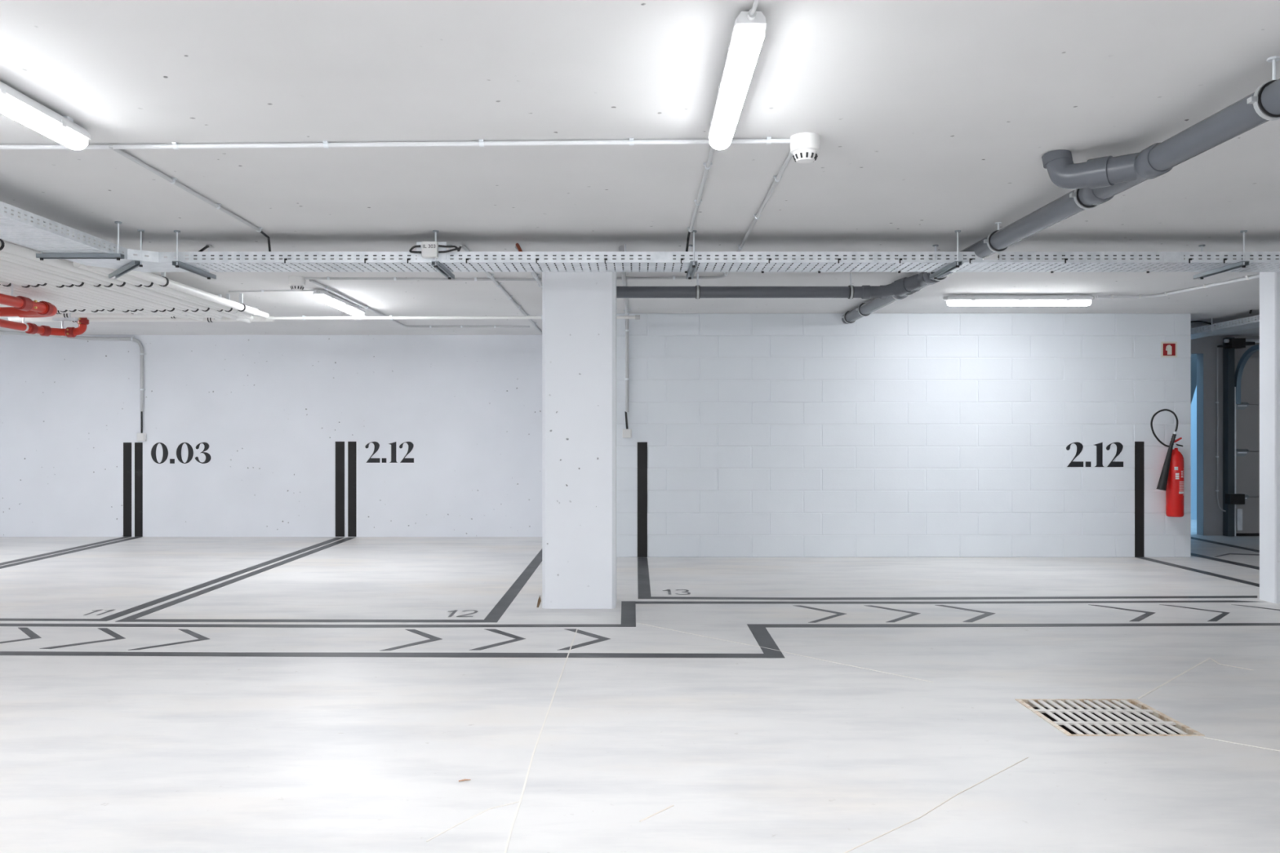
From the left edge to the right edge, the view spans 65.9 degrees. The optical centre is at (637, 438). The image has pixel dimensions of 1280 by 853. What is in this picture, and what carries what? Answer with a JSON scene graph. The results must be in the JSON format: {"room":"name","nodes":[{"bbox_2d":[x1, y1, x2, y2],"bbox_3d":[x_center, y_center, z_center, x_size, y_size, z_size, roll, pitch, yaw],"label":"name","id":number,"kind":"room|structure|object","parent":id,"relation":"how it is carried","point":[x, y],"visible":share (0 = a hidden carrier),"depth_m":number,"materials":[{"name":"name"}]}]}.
{"room":"parking garage","nodes":[
{"label":"parking garage","id":0,"kind":"room"},
{"bbox_2d":[0,334,542,537],"bbox_3d":[-4.675,-0.028,11.624,8.650,2.355,0.252,0,0,0],"label":"wall","id":1,"kind":"structure","parent":0,"point":[247,435],"depth_m":11.50,"materials":[{"name":"paint"}]},
{"bbox_2d":[0,330,146,411],"bbox_3d":[-6.671,-0.756,11.102,2.041,0.891,0.279,0,0,-29],"label":"conduit","id":2,"kind":"object","parent":1,"relation":"attached to","point":[132,339],"visible":1,"depth_m":11.46,"materials":[{"name":"grey"}]},
{"bbox_2d":[137,411,146,441],"bbox_3d":[-5.766,-0.141,11.476,0.095,0.354,0.049,0,0,0],"label":"junction box","id":3,"kind":"object","parent":1,"relation":"attached to","point":[141,437],"visible":1,"depth_m":11.46,"materials":[{"name":"white plastic"}]},
{"bbox_2d":[0,520,1279,852],"bbox_3d":[0.000,1.149,3.600,18.000,0.002,21.200,0,0,0],"label":"floor","id":4,"kind":"structure","parent":0,"point":[158,695],"depth_m":4.39,"materials":[{"name":"concrete"}]},
{"bbox_2d":[537,595,541,607],"bbox_3d":[-0.668,1.107,6.701,0.024,0.084,0.018,0,0,-37],"label":"dry leaf","id":5,"kind":"object","parent":4,"relation":"on","point":[539,599],"visible":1,"depth_m":6.70,"materials":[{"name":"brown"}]},
{"bbox_2d":[542,271,616,608],"bbox_3d":[-0.396,-0.028,6.853,0.495,2.355,0.395,0,0,0],"label":"column","id":6,"kind":"structure","parent":4,"relation":"on","point":[579,308],"depth_m":6.66,"materials":[{"name":"white concrete"}]},
{"bbox_2d":[1014,698,1204,736],"bbox_3d":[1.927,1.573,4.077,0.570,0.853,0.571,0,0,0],"label":"floor drain","id":7,"kind":"object","parent":4,"relation":"in","point":[1072,717],"visible":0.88,"depth_m":4.13,"materials":[{"name":"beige galvanised steel"}]},
{"bbox_2d":[1217,337,1259,536],"bbox_3d":[7.850,-0.015,10.325,2.100,2.330,2.650,0,0,0],"label":"door track","id":8,"kind":"object","parent":4,"relation":"on","point":[1231,383],"visible":0.99,"depth_m":11.55,"materials":[{"name":"grey metal"}]},
{"bbox_2d":[1225,357,1259,536],"bbox_3d":[7.925,0.102,11.555,2.050,2.096,0.150,0,0,0],"label":"garage door","id":9,"kind":"structure","parent":8,"relation":"attached to","point":[1247,413],"depth_m":11.59,"materials":[{"name":"dark grey painted steel"}]},
{"bbox_2d":[1259,271,1279,603],"bbox_3d":[4.708,-0.028,6.952,0.543,2.355,0.185,0,0,0],"label":"column","id":10,"kind":"structure","parent":4,"relation":"on","point":[1269,282],"depth_m":6.92,"materials":[{"name":"white concrete"}]},
{"bbox_2d":[0,0,1279,336],"bbox_3d":[0.000,-1.330,2.400,18.000,0.250,18.800,0,0,0],"label":"ceiling","id":11,"kind":"structure","parent":0,"point":[933,119],"depth_m":3.96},
{"bbox_2d":[0,283,57,317],"bbox_3d":[-4.990,-1.052,5.731,1.420,0.306,3.462,0,0,0],"label":"pipe","id":12,"kind":"object","parent":11,"relation":"hanging from","point":[22,307],"visible":0.98,"depth_m":7.15,"materials":[{"name":"red metal"}]},
{"bbox_2d":[0,292,87,313],"bbox_3d":[-4.720,-1.130,5.710,0.069,0.150,5.420,0,0,0],"label":"pipe","id":13,"kind":"object","parent":11,"relation":"attached to","point":[56,306],"visible":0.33,"depth_m":8.11,"materials":[{"name":"white plastic"}]},
{"bbox_2d":[0,317,88,337],"bbox_3d":[-5.115,-1.054,6.953,0.372,0.302,3.906,0,0,0],"label":"pipe","id":14,"kind":"object","parent":11,"relation":"hanging from","point":[29,328],"visible":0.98,"depth_m":8.72,"materials":[{"name":"red metal"}]},
{"bbox_2d":[0,81,91,150],"bbox_3d":[-2.160,-1.157,3.290,0.093,0.096,1.119,0,0,0],"label":"tube light","id":15,"kind":"object","parent":11,"relation":"attached to","point":[14,104],"visible":1,"depth_m":3.53,"materials":[{"name":"grey plastic"}]},
{"bbox_2d":[0,289,98,314],"bbox_3d":[-4.630,-1.130,5.720,0.069,0.150,5.440,0,0,0],"label":"pipe","id":16,"kind":"object","parent":11,"relation":"attached to","point":[1,291],"visible":0.3,"depth_m":7.76,"materials":[{"name":"white plastic"}]},
{"bbox_2d":[0,286,106,313],"bbox_3d":[-4.550,-1.130,5.710,0.069,0.150,5.420,0,0,0],"label":"pipe","id":17,"kind":"object","parent":11,"relation":"attached to","point":[1,287],"visible":0.34,"depth_m":7.64,"materials":[{"name":"white plastic"}]},
{"bbox_2d":[0,284,115,313],"bbox_3d":[-4.480,-1.133,5.720,0.057,0.144,5.440,0,0,0],"label":"pipe","id":18,"kind":"object","parent":11,"relation":"attached to","point":[1,285],"visible":0.31,"depth_m":7.58,"materials":[{"name":"white plastic"}]},
{"bbox_2d":[0,280,125,314],"bbox_3d":[-4.390,-1.130,5.715,0.069,0.150,5.430,0,0,0],"label":"pipe","id":19,"kind":"object","parent":11,"relation":"attached to","point":[4,283],"visible":0.34,"depth_m":7.48,"materials":[{"name":"white plastic"}]},
{"bbox_2d":[52,312,78,321],"bbox_3d":[-4.900,-1.103,8.450,0.200,0.205,0.041,0,0,0],"label":"bracket","id":20,"kind":"object","parent":11,"relation":"attached to","point":[69,318],"visible":0.82,"depth_m":8.43,"materials":[{"name":"metal"}]},
{"bbox_2d":[56,307,76,314],"bbox_3d":[-4.810,-1.130,5.715,0.069,0.150,5.430,0,0,0],"label":"pipe","id":21,"kind":"object","parent":11,"relation":"attached to","point":[58,308],"visible":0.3,"depth_m":8.26,"materials":[{"name":"white plastic"}]},
{"bbox_2d":[0,277,138,314],"bbox_3d":[-4.290,-1.130,5.725,0.069,0.150,5.450,0,0,0],"label":"pipe","id":22,"kind":"object","parent":11,"relation":"attached to","point":[22,285],"visible":0.29,"depth_m":7.37,"materials":[{"name":"white plastic"}]},
{"bbox_2d":[35,221,124,260],"bbox_3d":[-3.105,-1.099,5.500,0.470,0.213,0.041,0,0,0],"label":"hanger","id":23,"kind":"object","parent":11,"relation":"hanging from","point":[41,255],"visible":0.8,"depth_m":5.48,"materials":[{"name":"silver metal"}]},
{"bbox_2d":[0,201,117,253],"bbox_3d":[-3.105,-1.059,3.890,0.352,0.063,3.380,0,0,0],"label":"cable tray","id":24,"kind":"object","parent":23,"relation":"on","point":[13,228],"visible":0.98,"depth_m":5.06,"materials":[{"name":"metal"}]},
{"bbox_2d":[0,214,108,253],"bbox_3d":[-3.105,-1.028,3.890,0.350,0.002,3.380,0,0,0],"label":"tray","id":25,"kind":"object","parent":24,"relation":"on","point":[13,228],"depth_m":5.08,"materials":[{"name":"metal"}]},
{"bbox_2d":[0,274,162,317],"bbox_3d":[-4.210,-1.130,5.850,0.069,0.150,5.700,0,0,0],"label":"pipe","id":26,"kind":"object","parent":11,"relation":"attached to","point":[32,284],"visible":0.4,"depth_m":7.34,"materials":[{"name":"white plastic"}]},
{"bbox_2d":[56,310,133,314],"bbox_3d":[-4.975,-1.102,8.520,1.650,0.062,0.060,0,0,0],"label":"pipe","id":27,"kind":"object","parent":26,"relation":"attached to","point":[58,311],"visible":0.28,"depth_m":8.51,"materials":[{"name":"white plastic"}]},
{"bbox_2d":[0,271,170,317],"bbox_3d":[-4.140,-1.133,5.870,0.057,0.144,5.740,0,0,0],"label":"pipe","id":28,"kind":"object","parent":11,"relation":"attached to","point":[40,283],"visible":0.33,"depth_m":7.27,"materials":[{"name":"white plastic"}]},
{"bbox_2d":[0,267,186,319],"bbox_3d":[-4.050,-1.130,5.925,0.069,0.150,5.850,0,0,0],"label":"pipe","id":29,"kind":"object","parent":11,"relation":"attached to","point":[57,285],"visible":0.38,"depth_m":7.20,"materials":[{"name":"white plastic"}]},
{"bbox_2d":[0,313,217,318],"bbox_3d":[-4.780,-1.102,8.820,2.040,0.062,0.060,0,0,0],"label":"pipe","id":30,"kind":"object","parent":29,"relation":"attached to","point":[63,315],"visible":0.36,"depth_m":8.80,"materials":[{"name":"white plastic"}]},
{"bbox_2d":[0,258,199,317],"bbox_3d":[-3.890,-1.130,5.860,0.069,0.150,5.720,0,0,0],"label":"pipe","id":31,"kind":"object","parent":11,"relation":"attached to","point":[77,283],"visible":0.52,"depth_m":6.97,"materials":[{"name":"white plastic"}]},
{"bbox_2d":[0,264,204,320],"bbox_3d":[-3.970,-1.130,5.990,0.069,0.150,5.980,0,0,0],"label":"pipe","id":32,"kind":"object","parent":11,"relation":"attached to","point":[66,284],"visible":0.41,"depth_m":7.17,"materials":[{"name":"white plastic"}]},
{"bbox_2d":[0,255,221,319],"bbox_3d":[-3.790,-1.133,5.975,0.057,0.144,5.950,0,0,0],"label":"pipe","id":33,"kind":"object","parent":11,"relation":"attached to","point":[3,258],"visible":0.42,"depth_m":6.91,"materials":[{"name":"white plastic"}]},
{"bbox_2d":[0,250,222,317],"bbox_3d":[-3.700,-1.130,5.875,0.069,0.150,5.750,0,0,0],"label":"pipe","id":34,"kind":"object","parent":11,"relation":"attached to","point":[4,254],"visible":0.48,"depth_m":6.74,"materials":[{"name":"white plastic"}]},
{"bbox_2d":[0,238,251,323],"bbox_3d":[-3.600,-1.130,6.075,0.069,0.150,6.150,0,0,0],"label":"pipe","id":35,"kind":"object","parent":11,"relation":"attached to","point":[8,247],"visible":0.53,"depth_m":6.46,"materials":[{"name":"white plastic"}]},
{"bbox_2d":[8,315,275,322],"bbox_3d":[-4.580,-1.102,9.120,2.440,0.062,0.060,0,0,0],"label":"pipe","id":36,"kind":"object","parent":35,"relation":"attached to","point":[256,318],"visible":0.5,"depth_m":9.10,"materials":[{"name":"white plastic"}]},
{"bbox_2d":[108,229,144,279],"bbox_3d":[-3.083,-1.099,5.950,0.056,0.213,0.662,0,0,-40],"label":"hanger","id":37,"kind":"object","parent":11,"relation":"hanging from","point":[133,264],"visible":1,"depth_m":5.83,"materials":[{"name":"silver metal"}]},
{"bbox_2d":[65,245,204,271],"bbox_3d":[-2.970,-1.057,5.840,0.621,0.061,0.521,0,0,0],"label":"tray elbow","id":38,"kind":"object","parent":37,"relation":"on","point":[156,261],"visible":0.62,"depth_m":5.77,"materials":[{"name":"metal"}]},
{"bbox_2d":[65,257,188,271],"bbox_3d":[-2.970,-1.028,5.840,0.620,0.002,0.520,0,0,0],"label":"tray","id":39,"kind":"object","parent":38,"relation":"on","point":[149,264],"depth_m":5.79,"materials":[{"name":"metal"}]},
{"bbox_2d":[72,262,253,319],"bbox_3d":[-3.500,-1.133,7.555,0.057,0.144,2.790,0,0,0],"label":"pipe","id":40,"kind":"object","parent":11,"relation":"attached to","point":[75,264],"visible":0.43,"depth_m":7.17,"materials":[{"name":"white plastic"}]},
{"bbox_2d":[85,265,252,317],"bbox_3d":[-3.420,-1.130,7.430,0.069,0.150,2.540,0,0,0],"label":"pipe","id":41,"kind":"object","parent":11,"relation":"attached to","point":[146,283],"visible":0.52,"depth_m":7.22,"materials":[{"name":"white plastic"}]},
{"bbox_2d":[108,144,262,232],"bbox_3d":[-2.158,-1.191,4.845,0.038,0.025,1.630,0,0,-1],"label":"conduit","id":42,"kind":"object","parent":11,"relation":"attached to","point":[172,180],"visible":1,"depth_m":4.65,"materials":[{"name":"grey plastic"}]},
{"bbox_2d":[260,231,271,251],"bbox_3d":[-2.167,-1.116,5.751,0.014,0.165,0.192,0,0,-1],"label":"cable","id":43,"kind":"object","parent":42,"relation":"hanging from","point":[261,232],"visible":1,"depth_m":5.80,"materials":[{"name":"black"}]},
{"bbox_2d":[107,267,269,318],"bbox_3d":[-3.300,-1.130,7.470,0.069,0.150,2.620,0,0,0],"label":"light fixture","id":44,"kind":"object","parent":11,"relation":"attached to","point":[162,280],"visible":0.91,"depth_m":7.33,"materials":[{"name":"white plastic"}]},
{"bbox_2d":[172,230,216,279],"bbox_3d":[-2.675,-1.099,5.968,0.041,0.213,0.505,0,0,0],"label":"hanger","id":45,"kind":"object","parent":11,"relation":"hanging from","point":[177,264],"visible":0.85,"depth_m":5.87,"materials":[{"name":"silver metal"}]},
{"bbox_2d":[228,289,315,292],"bbox_3d":[-2.960,-1.191,7.985,0.723,0.019,0.028,0,0,6],"label":"conduit","id":46,"kind":"object","parent":11,"relation":"attached to","point":[261,291],"visible":1,"depth_m":7.98,"materials":[{"name":"grey"}]},
{"bbox_2d":[288,275,305,290],"bbox_3d":[-2.545,-1.155,7.380,0.120,0.100,0.120,0,0,0],"label":"smoke detector","id":47,"kind":"object","parent":11,"relation":"attached to","point":[296,282],"visible":1,"depth_m":7.34,"materials":[{"name":"white plastic"}]},
{"bbox_2d":[313,289,365,316],"bbox_3d":[-2.560,-1.157,8.530,0.093,0.096,1.264,0,0,0],"label":"tube light","id":48,"kind":"object","parent":11,"relation":"attached to","point":[322,295],"visible":1,"depth_m":8.33,"materials":[{"name":"grey plastic"}]},
{"bbox_2d":[0,136,790,150],"bbox_3d":[-2.380,-1.191,4.021,6.041,0.025,0.074,0,0,1],"label":"conduit","id":49,"kind":"object","parent":11,"relation":"attached to","point":[326,144],"visible":0.98,"depth_m":4.00,"materials":[{"name":"white plastic"}]},
{"bbox_2d":[309,280,529,328],"bbox_3d":[-1.821,-1.191,9.005,1.342,0.027,3.130,0,0,0],"label":"conduit","id":50,"kind":"object","parent":11,"relation":"attached to","point":[326,287],"visible":0.92,"depth_m":10.23,"materials":[{"name":"grey plastic"}]},
{"bbox_2d":[304,276,542,280],"bbox_3d":[-1.600,-1.191,7.390,1.761,0.024,0.036,0,0,-2],"label":"conduit","id":51,"kind":"object","parent":11,"relation":"attached to","point":[394,278],"visible":1,"depth_m":7.38,"materials":[{"name":"grey"}]},
{"bbox_2d":[431,230,454,279],"bbox_3d":[-1.172,-1.099,5.968,0.041,0.213,0.505,0,0,0],"label":"hanger","id":52,"kind":"object","parent":11,"relation":"hanging from","point":[437,265],"visible":0.9,"depth_m":5.89,"materials":[{"name":"silver metal"}]},
{"bbox_2d":[266,315,639,319],"bbox_3d":[-1.688,-1.106,9.050,3.425,0.048,0.058,0,0,0],"label":"pipe","id":53,"kind":"object","parent":11,"relation":"attached to","point":[636,317],"visible":0.82,"depth_m":9.04,"materials":[{"name":"white plastic"}]},
{"bbox_2d":[462,244,542,334],"bbox_3d":[-0.902,-1.191,8.781,0.408,0.035,5.263,0,0,0],"label":"conduit","id":54,"kind":"object","parent":11,"relation":"attached to","point":[490,275],"visible":0.48,"depth_m":8.16,"materials":[{"name":"grey"}]},
{"bbox_2d":[515,243,522,251],"bbox_3d":[-0.714,-1.142,5.959,0.023,0.094,0.137,0,0,-18],"label":"cable loop","id":55,"kind":"object","parent":11,"relation":"attached to","point":[517,246],"visible":0.71,"depth_m":5.94,"materials":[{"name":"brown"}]},
{"bbox_2d":[515,245,542,288],"bbox_3d":[-0.748,-1.191,7.375,0.060,0.040,2.450,0,0,0],"label":"conduit","id":56,"kind":"object","parent":11,"relation":"attached to","point":[535,276],"visible":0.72,"depth_m":7.24,"materials":[{"name":"grey plastic"}]},
{"bbox_2d":[685,230,697,279],"bbox_3d":[0.328,-1.099,5.968,0.041,0.213,0.505,0,0,0],"label":"hanger","id":57,"kind":"object","parent":11,"relation":"hanging from","point":[692,267],"visible":0.88,"depth_m":5.83,"materials":[{"name":"silver metal"}]},
{"bbox_2d":[182,251,1279,273],"bbox_3d":[1.770,-1.054,5.932,8.860,0.072,0.338,0,0,0],"label":"cable tray","id":58,"kind":"object","parent":57,"relation":"hanging from","point":[1166,259],"visible":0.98,"depth_m":5.77,"materials":[{"name":"metal"}]},
{"bbox_2d":[198,244,208,251],"bbox_3d":[-2.630,-1.149,5.999,0.030,0.068,0.108,0,0,5],"label":"cable loop","id":59,"kind":"object","parent":58,"relation":"on","point":[207,246],"visible":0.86,"depth_m":5.98,"materials":[{"name":"black"}]},
{"bbox_2d":[408,241,461,259],"bbox_3d":[-1.174,-1.095,5.740,0.305,0.101,0.053,0,0,0],"label":"junction box","id":60,"kind":"object","parent":58,"relation":"attached to","point":[424,250],"visible":1,"depth_m":5.73,"materials":[{"name":"white plastic"}]},
{"bbox_2d":[193,258,949,259],"bbox_3d":[-0.375,-1.042,5.792,4.470,0.021,0.021,0,0,0],"label":"cable","id":61,"kind":"object","parent":58,"relation":"in","point":[193,259],"visible":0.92,"depth_m":5.79,"materials":[{"name":"black plastic"}]},
{"bbox_2d":[193,254,949,258],"bbox_3d":[-0.375,-1.065,5.792,4.470,0.021,0.021,0,0,0],"label":"cable","id":62,"kind":"object","parent":61,"relation":"on","point":[193,255],"visible":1,"depth_m":5.79,"materials":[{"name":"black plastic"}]},
{"bbox_2d":[196,262,946,263],"bbox_3d":[-0.375,-1.041,5.830,4.470,0.021,0.021,0,0,0],"label":"cable","id":63,"kind":"object","parent":58,"relation":"in","point":[197,263],"visible":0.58,"depth_m":5.83,"materials":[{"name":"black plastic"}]},
{"bbox_2d":[199,263,945,265],"bbox_3d":[-0.375,-1.041,5.870,4.470,0.021,0.021,0,0,0],"label":"cable","id":64,"kind":"object","parent":58,"relation":"in","point":[199,264],"visible":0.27,"depth_m":5.86,"materials":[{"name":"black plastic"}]},
{"bbox_2d":[203,265,942,266],"bbox_3d":[-0.375,-1.041,5.920,4.470,0.021,0.021,0,0,0],"label":"cable","id":65,"kind":"object","parent":58,"relation":"in","point":[203,265],"visible":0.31,"depth_m":5.91,"materials":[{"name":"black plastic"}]},
{"bbox_2d":[207,266,939,267],"bbox_3d":[-0.375,-1.041,5.965,4.470,0.021,0.021,0,0,0],"label":"cable","id":66,"kind":"object","parent":58,"relation":"in","point":[207,267],"visible":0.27,"depth_m":5.96,"materials":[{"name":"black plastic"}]},
{"bbox_2d":[211,268,936,269],"bbox_3d":[-0.375,-1.041,6.010,4.470,0.021,0.021,0,0,0],"label":"cable","id":67,"kind":"object","parent":58,"relation":"in","point":[211,268],"visible":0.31,"depth_m":6.01,"materials":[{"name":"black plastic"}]},
{"bbox_2d":[993,263,1275,265],"bbox_3d":[4.160,-1.041,5.870,4.080,0.021,0.021,0,0,0],"label":"cable","id":68,"kind":"object","parent":58,"relation":"in","point":[995,264],"visible":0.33,"depth_m":5.87,"materials":[{"name":"black plastic"}]},
{"bbox_2d":[998,258,1279,259],"bbox_3d":[4.160,-1.042,5.792,4.080,0.021,0.021,0,0,0],"label":"cable","id":69,"kind":"object","parent":58,"relation":"in","point":[998,259],"visible":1,"depth_m":5.79,"materials":[{"name":"black plastic"}]},
{"bbox_2d":[997,254,1279,258],"bbox_3d":[4.160,-1.065,5.792,4.080,0.021,0.021,0,0,0],"label":"cable","id":70,"kind":"object","parent":69,"relation":"on","point":[998,255],"visible":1,"depth_m":5.79,"materials":[{"name":"black plastic"}]},
{"bbox_2d":[687,146,715,232],"bbox_3d":[0.307,-1.191,4.780,0.042,0.025,1.760,0,0,0],"label":"conduit","id":71,"kind":"object","parent":11,"relation":"attached to","point":[708,163],"visible":0.93,"depth_m":4.65,"materials":[{"name":"grey plastic"}]},
{"bbox_2d":[685,231,690,251],"bbox_3d":[0.295,-1.115,5.760,0.020,0.166,0.213,0,0,-4],"label":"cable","id":72,"kind":"object","parent":71,"relation":"hanging from","point":[689,233],"visible":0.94,"depth_m":5.78,"materials":[{"name":"black"}]},
{"bbox_2d":[616,151,793,279],"bbox_3d":[0.007,-1.191,5.705,1.314,0.025,3.370,0,0,0],"label":"conduit","id":73,"kind":"object","parent":11,"relation":"attached to","point":[777,178],"visible":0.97,"depth_m":5.55,"materials":[{"name":"grey plastic"}]},
{"bbox_2d":[707,9,766,150],"bbox_3d":[0.318,-1.157,3.290,0.093,0.096,1.119,0,0,0],"label":"tube light","id":74,"kind":"object","parent":11,"relation":"attached to","point":[748,35],"visible":0.98,"depth_m":3.04,"materials":[{"name":"white plastic"}]},
{"bbox_2d":[750,0,759,15],"bbox_3d":[0.326,-1.184,2.493,0.016,0.030,0.481,0,0,-1],"label":"cable","id":75,"kind":"object","parent":74,"relation":"attached to","point":[756,2],"visible":1,"depth_m":2.69,"materials":[{"name":"grey plastic"}]},
{"bbox_2d":[616,273,893,299],"bbox_3d":[0.712,-1.111,7.173,2.424,0.189,0.197,0,0,0],"label":"drain pipe","id":76,"kind":"object","parent":11,"relation":"attached to","point":[851,291],"visible":0.94,"depth_m":7.18,"materials":[{"name":"grey plastic"}]},
{"bbox_2d":[790,132,820,164],"bbox_3d":[0.672,-1.155,3.950,0.120,0.100,0.120,0,0,0],"label":"smoke detector","id":77,"kind":"object","parent":11,"relation":"attached to","point":[805,147],"visible":1,"depth_m":3.91,"materials":[{"name":"white plastic"}]},
{"bbox_2d":[929,230,962,279],"bbox_3d":[1.862,-1.099,5.968,0.041,0.213,0.505,0,0,0],"label":"hanger","id":78,"kind":"object","parent":11,"relation":"hanging from","point":[955,264],"visible":0.97,"depth_m":5.87,"materials":[{"name":"silver metal"}]},
{"bbox_2d":[942,293,1094,306],"bbox_3d":[3.200,-1.157,8.280,1.264,0.096,0.093,0,0,0],"label":"tube light","id":79,"kind":"object","parent":11,"relation":"attached to","point":[962,300],"visible":1,"depth_m":8.24,"materials":[{"name":"grey plastic"}]},
{"bbox_2d":[946,299,1091,306],"bbox_3d":[3.200,-1.133,8.280,1.188,0.048,0.086,0,0,0],"label":"diffuser","id":80,"kind":"object","parent":79,"relation":"attached to","point":[949,302],"depth_m":8.24,"materials":[{"name":"white plastic"}]},
{"bbox_2d":[841,56,1279,324],"bbox_3d":[1.908,-1.108,5.350,0.382,0.223,8.301,0,0,0],"label":"drain pipe","id":81,"kind":"object","parent":11,"relation":"attached to","point":[1095,182],"visible":0.92,"depth_m":4.02,"materials":[{"name":"grey plastic"}]},
{"bbox_2d":[1096,274,1259,298],"bbox_3d":[4.447,-1.188,7.214,0.474,0.035,2.412,0,0,-18],"label":"conduit","id":82,"kind":"object","parent":11,"relation":"attached to","point":[1246,277],"visible":0.97,"depth_m":7.97,"materials":[{"name":"white"}]},
{"bbox_2d":[1193,230,1249,279],"bbox_3d":[3.525,-1.099,5.968,0.041,0.213,0.505,0,0,0],"label":"hanger","id":83,"kind":"object","parent":11,"relation":"hanging from","point":[1243,264],"visible":0.94,"depth_m":5.89,"materials":[{"name":"silver metal"}]},
{"bbox_2d":[1191,315,1259,339],"bbox_3d":[5.920,-1.135,9.300,0.321,0.140,4.600,0,0,0],"label":"cable tray","id":84,"kind":"object","parent":11,"relation":"hanging from","point":[1247,325],"visible":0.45,"depth_m":9.82,"materials":[{"name":"metal"}]},
{"bbox_2d":[1191,320,1215,325],"bbox_3d":[5.610,-1.160,10.060,0.505,0.069,0.048,0,0,37],"label":"cable loop","id":85,"kind":"object","parent":84,"relation":"in","point":[1202,322],"visible":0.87,"depth_m":9.98,"materials":[{"name":"black"}]},
{"bbox_2d":[616,313,1191,557],"bbox_3d":[2.400,-0.028,9.633,5.900,2.355,0.203,0,0,0],"label":"wall","id":86,"kind":"structure","parent":0,"point":[754,435],"depth_m":9.53,"materials":[{"name":"white paint"}]},
{"bbox_2d":[618,245,630,412],"bbox_3d":[-0.099,-0.729,7.842,0.067,0.957,3.384,0,0,0],"label":"conduit","id":87,"kind":"object","parent":86,"relation":"attached to","point":[626,331],"visible":0.77,"depth_m":9.49,"materials":[{"name":"grey plastic"}]},
{"bbox_2d":[622,411,631,437],"bbox_3d":[-0.100,-0.130,9.511,0.088,0.255,0.049,0,0,0],"label":"junction box","id":88,"kind":"object","parent":86,"relation":"attached to","point":[627,433],"visible":1,"depth_m":9.49,"materials":[{"name":"white plastic"}]},
{"bbox_2d":[1150,408,1184,516],"bbox_3d":[5.070,0.235,9.411,0.309,1.029,0.175,0,0,-29],"label":"fire extinguisher","id":89,"kind":"object","parent":86,"relation":"attached to","point":[1171,481],"visible":1,"depth_m":9.38,"materials":[{"name":"red metal"}]},
{"bbox_2d":[1160,342,1177,357],"bbox_3d":[5.137,-0.855,9.531,0.153,0.151,0.007,0,0,0],"label":"sign","id":90,"kind":"object","parent":86,"relation":"attached to","point":[1168,349],"visible":1,"depth_m":9.53,"materials":[{"name":"red plastic"}]},
{"bbox_2d":[1191,386,1196,519],"bbox_3d":[6.950,-0.650,12.950,3.700,3.600,2.300,0,0,0],"label":"wall","id":91,"kind":"structure","parent":0,"point":[1193,404],"depth_m":13.90,"materials":[{"name":"blue"}]},
{"bbox_2d":[1191,354,1196,402],"bbox_3d":[6.525,-0.925,12.525,1.850,2.250,0.150,0,0,0],"label":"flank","id":92,"kind":"object","parent":91,"relation":"attached to","point":[1193,357],"visible":0.02,"depth_m":12.45,"materials":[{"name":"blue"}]},
{"bbox_2d":[1191,336,1259,535],"bbox_3d":[7.077,-0.028,11.730,3.846,2.355,0.140,0,0,0],"label":"wall","id":93,"kind":"structure","parent":0,"point":[1209,515],"depth_m":11.66,"materials":[{"name":"grey paint"}]},
{"bbox_2d":[1215,347,1226,511],"bbox_3d":[6.906,-0.111,11.610,0.180,1.978,0.031,0,0,29],"label":"conduit","id":94,"kind":"object","parent":93,"relation":"attached to","point":[1217,402],"visible":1,"depth_m":11.63,"materials":[{"name":"grey"}]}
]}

